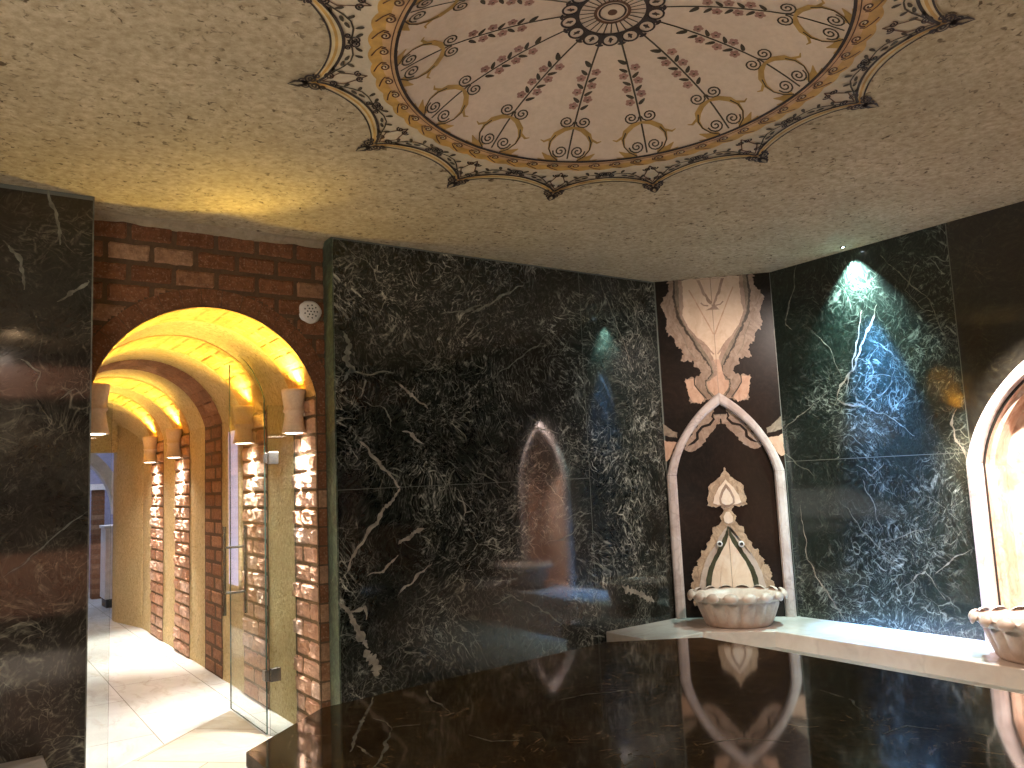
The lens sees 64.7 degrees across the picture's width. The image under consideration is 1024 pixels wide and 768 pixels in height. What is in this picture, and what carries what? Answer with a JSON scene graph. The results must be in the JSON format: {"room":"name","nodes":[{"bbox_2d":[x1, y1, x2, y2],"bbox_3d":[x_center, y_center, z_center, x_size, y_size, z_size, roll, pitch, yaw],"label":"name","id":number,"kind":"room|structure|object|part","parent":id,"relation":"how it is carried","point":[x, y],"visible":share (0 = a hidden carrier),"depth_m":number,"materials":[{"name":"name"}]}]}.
{"room":"spa","nodes":[
{"label":"spa","id":0,"kind":"room"},
{"bbox_2d":[0,183,94,767],"bbox_3d":[-3.047,0.543,3.730,1.926,3.158,0.301,2,-8,-35],"label":"wall","id":1,"kind":"structure","parent":0,"point":[47,236],"depth_m":4.05,"materials":[{"name":"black stone"}]},
{"bbox_2d":[88,453,113,587],"bbox_3d":[-6.824,1.736,11.804,3.700,3.000,4.600,2,-8,-35],"label":"wall","id":2,"kind":"structure","parent":0,"point":[106,457],"depth_m":14.22,"materials":[{"name":"purple paint"}]},
{"bbox_2d":[90,453,113,513],"bbox_3d":[-6.446,1.248,10.881,2.240,1.120,0.250,2,-8,-35],"label":"trim","id":3,"kind":"structure","parent":2,"relation":"attached to","point":[97,464],"depth_m":11.28,"materials":[{"name":"white paint"}]},
{"bbox_2d":[91,416,142,627],"bbox_3d":[-5.269,1.557,9.661,1.700,2.720,1.000,2,-8,-35],"label":"wall","id":4,"kind":"structure","parent":0,"point":[127,448],"depth_m":9.96,"materials":[{"name":"beige paint"}]},
{"bbox_2d":[86,588,293,767],"bbox_3d":[-2.548,2.577,7.356,7.200,0.118,16.500,2,-8,-35],"label":"floor","id":5,"kind":"structure","parent":0,"point":[158,694],"depth_m":5.83,"materials":[{"name":"tile"}]},
{"bbox_2d":[0,755,46,767],"bbox_3d":[-2.801,1.891,3.153,1.730,0.328,0.585,2,-8,-35],"label":"bench","id":6,"kind":"object","parent":5,"relation":"on","point":[37,761],"visible":1,"depth_m":3.78,"materials":[{"name":"beige stone"}]},
{"bbox_2d":[90,484,105,598],"bbox_3d":[-6.449,2.439,12.577,0.240,1.750,0.260,2,-8,-35],"label":"brick pier","id":7,"kind":"object","parent":5,"relation":"on","point":[98,490],"visible":0.73,"depth_m":12.51,"materials":[{"name":"red brick"}]},
{"bbox_2d":[99,524,112,607],"bbox_3d":[-5.717,2.602,11.620,0.340,1.140,0.490,2,-8,-35],"label":"base cabinet","id":8,"kind":"object","parent":5,"relation":"on","point":[106,560],"visible":0.35,"depth_m":11.40,"materials":[{"name":"white paint"}]},
{"bbox_3d":[-5.642,2.532,11.397,0.125,0.940,0.014,2,-8,-35],"label":"door","id":9,"kind":"part","parent":8,"relation":"part of","materials":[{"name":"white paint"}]},
{"bbox_2d":[246,637,1023,767],"bbox_3d":[0.490,1.507,2.744,2.365,0.701,2.200,2,-8,-35],"label":"stone platform","id":10,"kind":"object","parent":5,"relation":"on","point":[701,702],"visible":1,"depth_m":2.79,"materials":[{"name":"stone"}]},
{"bbox_2d":[606,616,1023,693],"bbox_3d":[2.779,1.762,4.385,1.429,0.370,5.187,2,-8,-35],"label":"ledge","id":11,"kind":"object","parent":5,"relation":"on","point":[974,662],"visible":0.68,"depth_m":5.40,"materials":[{"name":"white stone"}]},
{"bbox_2d":[687,584,787,628],"bbox_3d":[1.716,1.694,6.143,0.739,0.266,0.580,-4,-7,10],"label":"basin","id":12,"kind":"object","parent":11,"relation":"on","point":[742,606],"visible":1,"depth_m":5.97,"materials":[{"name":"white stone"}]},
{"bbox_2d":[968,606,1023,664],"bbox_3d":[3.052,1.461,4.661,0.580,0.266,0.739,2,-8,-35],"label":"basin","id":13,"kind":"object","parent":11,"relation":"on","point":[1003,628],"visible":1,"depth_m":4.67,"materials":[{"name":"white stone"}]},
{"bbox_2d":[95,317,287,445],"bbox_3d":[-3.760,0.136,7.650,1.800,0.661,6.030,2,-8,-35],"label":"ceiling","id":14,"kind":"structure","parent":0,"point":[271,380],"depth_m":6.50,"materials":[{"name":"beige paint"}]},
{"bbox_2d":[92,209,330,707],"bbox_3d":[-1.871,0.631,4.904,1.800,3.150,0.470,2,-8,-35],"label":"wall","id":15,"kind":"structure","parent":0,"point":[144,267],"depth_m":4.93,"materials":[{"name":"red brick"}]},
{"bbox_2d":[91,383,109,434],"bbox_3d":[-2.381,0.145,4.612,0.156,0.287,0.156,2,-8,-35],"label":"wall sconce","id":16,"kind":"object","parent":15,"relation":"attached to","point":[100,391],"visible":0.61,"depth_m":4.57,"materials":[{"name":"beige ceramic"}]},
{"bbox_2d":[108,403,111,714],"bbox_3d":[-2.397,1.155,4.660,0.144,2.098,0.010,2,-8,-35],"label":"window","id":17,"kind":"structure","parent":15,"relation":"in","point":[108,403],"depth_m":4.72,"materials":[{"name":"clear glass"}]},
{"bbox_2d":[92,307,320,722],"bbox_3d":[-1.875,0.879,4.897,1.300,2.657,0.417,2,-8,-35],"label":"brick arch","id":18,"kind":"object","parent":15,"relation":"attached to","point":[306,626],"depth_m":5.19,"materials":[{"name":"brick"}]},
{"bbox_2d":[267,433,297,735],"bbox_3d":[-1.500,1.187,5.283,0.183,2.098,0.010,2,-8,-35],"label":"window","id":19,"kind":"structure","parent":15,"relation":"in","point":[267,433],"depth_m":5.30,"materials":[{"name":"clear glass"}]},
{"bbox_2d":[223,357,280,734],"bbox_3d":[-1.825,1.004,5.573,0.175,2.538,0.828,2,-8,-35],"label":"door","id":20,"kind":"structure","parent":19,"relation":"attached to","point":[273,457],"depth_m":5.70,"materials":[{"name":"clear glass"}]},
{"bbox_3d":[-1.978,1.328,5.776,0.175,0.620,0.025,2,-8,-35],"label":"pull handle","id":21,"kind":"part","parent":20,"relation":"part of","materials":[{"name":"metal"}]},
{"bbox_3d":[-1.833,1.006,5.584,0.010,2.538,0.800,2,-8,-35],"label":"glass","id":22,"kind":"part","parent":20,"relation":"part of","materials":[{"name":"clear glass"}]},
{"bbox_2d":[281,388,305,433],"bbox_3d":[-1.425,0.180,5.276,0.156,0.287,0.156,2,-8,-35],"label":"wall sconce","id":23,"kind":"object","parent":15,"relation":"attached to","point":[293,399],"visible":1,"depth_m":5.22,"materials":[{"name":"beige ceramic"}]},
{"bbox_2d":[299,301,321,323],"bbox_3d":[-1.300,-0.462,5.221,0.158,0.156,0.022,2,-8,-35],"label":"air vent","id":24,"kind":"object","parent":15,"relation":"in","point":[310,311],"visible":1,"depth_m":5.21,"materials":[{"name":"white paint"}]},
{"bbox_2d":[142,377,312,723],"bbox_3d":[-2.965,1.446,7.792,0.255,2.300,6.390,2,-8,-35],"label":"wall","id":25,"kind":"structure","parent":0,"point":[282,610],"depth_m":6.52,"materials":[{"name":"beige paint"}]},
{"bbox_2d":[108,392,163,640],"bbox_3d":[-4.464,1.428,8.596,1.300,2.657,0.620,2,-8,-35],"label":"trim","id":26,"kind":"structure","parent":25,"relation":"attached to","point":[157,468],"depth_m":8.88,"materials":[{"name":"brick"}]},
{"bbox_2d":[93,377,189,658],"bbox_3d":[-3.800,1.287,7.648,1.300,2.657,0.610,2,-8,-35],"label":"trim","id":27,"kind":"structure","parent":25,"relation":"attached to","point":[177,419],"depth_m":7.92,"materials":[{"name":"brick"}]},
{"bbox_2d":[142,436,157,462],"bbox_3d":[-4.032,0.732,9.001,0.156,0.287,0.156,2,-8,-35],"label":"wall sconce","id":28,"kind":"object","parent":25,"relation":"attached to","point":[149,442],"visible":1,"depth_m":8.95,"materials":[{"name":"beige ceramic"}]},
{"bbox_2d":[97,359,222,679],"bbox_3d":[-3.149,1.149,6.717,1.300,2.657,0.560,2,-8,-35],"label":"brick arch","id":29,"kind":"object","parent":25,"relation":"attached to","point":[211,418],"depth_m":7.02,"materials":[{"name":"brown brick"}]},
{"bbox_2d":[165,428,181,457],"bbox_3d":[-3.369,0.592,8.054,0.156,0.287,0.156,2,-8,-35],"label":"wall sconce","id":30,"kind":"object","parent":25,"relation":"attached to","point":[173,435],"visible":1,"depth_m":8.00,"materials":[{"name":"beige ceramic"}]},
{"bbox_2d":[105,335,269,708],"bbox_3d":[-2.480,1.008,5.762,1.300,2.657,0.590,2,-8,-35],"label":"brick arch","id":31,"kind":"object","parent":25,"relation":"attached to","point":[243,386],"depth_m":6.04,"materials":[{"name":"brick"}]},
{"bbox_2d":[227,426,241,590],"bbox_3d":[-2.253,0.998,6.555,0.021,1.300,0.340,2,-8,-35],"label":"window","id":32,"kind":"structure","parent":25,"relation":"in","point":[236,464],"depth_m":6.52,"materials":[{"name":"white glass"}]},
{"bbox_2d":[233,405,253,443],"bbox_3d":[-2.051,0.312,6.171,0.156,0.287,0.156,2,-8,-35],"label":"wall sconce","id":33,"kind":"object","parent":25,"relation":"attached to","point":[243,414],"visible":1,"depth_m":6.12,"materials":[{"name":"beige ceramic"}]},
{"bbox_2d":[322,237,675,705],"bbox_3d":[0.033,0.667,5.940,2.891,3.150,0.202,2,-8,-35],"label":"wall","id":34,"kind":"structure","parent":0,"point":[497,493],"depth_m":5.67,"materials":[{"name":"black stone"}]},
{"bbox_2d":[0,0,1023,281],"bbox_3d":[0.369,-1.367,3.249,6.872,0.232,5.348,2,-8,-35],"label":"ceiling","id":35,"kind":"structure","parent":0,"point":[178,110],"depth_m":4.03,"materials":[{"name":"paint"}]},
{"bbox_2d":[287,0,974,200],"bbox_3d":[0.402,-1.366,3.227,2.746,0.238,2.880,2,-8,-35],"label":"ceiling medallion","id":36,"kind":"object","parent":35,"relation":"attached to","point":[553,96],"visible":1,"depth_m":3.46,"materials":[{"name":"beige paint"}]},
{"bbox_2d":[654,272,798,617],"bbox_3d":[1.741,0.663,6.652,0.975,3.168,0.104,-4,-7,10],"label":"wall","id":37,"kind":"structure","parent":0,"point":[716,335],"depth_m":6.66,"materials":[{"name":"brown stone"}]},
{"bbox_2d":[691,467,772,605],"bbox_3d":[1.746,1.243,6.504,0.640,1.142,0.052,-4,-7,10],"label":"backsplash","id":38,"kind":"structure","parent":37,"relation":"attached to","point":[729,558],"depth_m":6.50,"materials":[{"name":"beige stone"}]},
{"bbox_2d":[667,393,796,618],"bbox_3d":[1.741,0.965,6.542,0.934,1.801,0.044,-4,-7,10],"label":"arch","id":39,"kind":"object","parent":37,"relation":"attached to","point":[718,399],"visible":1,"depth_m":6.53,"materials":[{"name":"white stone"}]},
{"bbox_2d":[770,201,1023,640],"bbox_3d":[3.527,0.359,4.724,0.102,3.166,4.571,2,-8,-35],"label":"wall","id":40,"kind":"structure","parent":0,"point":[892,353],"depth_m":5.77,"materials":[{"name":"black stone"}]},
{"bbox_2d":[966,361,1023,642],"bbox_3d":[3.273,0.707,4.928,0.054,1.801,0.934,2,-8,-35],"label":"arch","id":41,"kind":"object","parent":40,"relation":"attached to","point":[986,575],"visible":0.96,"depth_m":5.22,"materials":[{"name":"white stone"}]},
{"bbox_2d":[986,383,1023,609],"bbox_3d":[3.404,0.734,5.015,0.250,1.900,1.000,2,-8,-35],"label":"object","id":42,"kind":"object","parent":40,"relation":"attached to","point":[1005,451],"visible":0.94,"depth_m":5.27,"materials":[{"name":"beige stone"}]}
]}

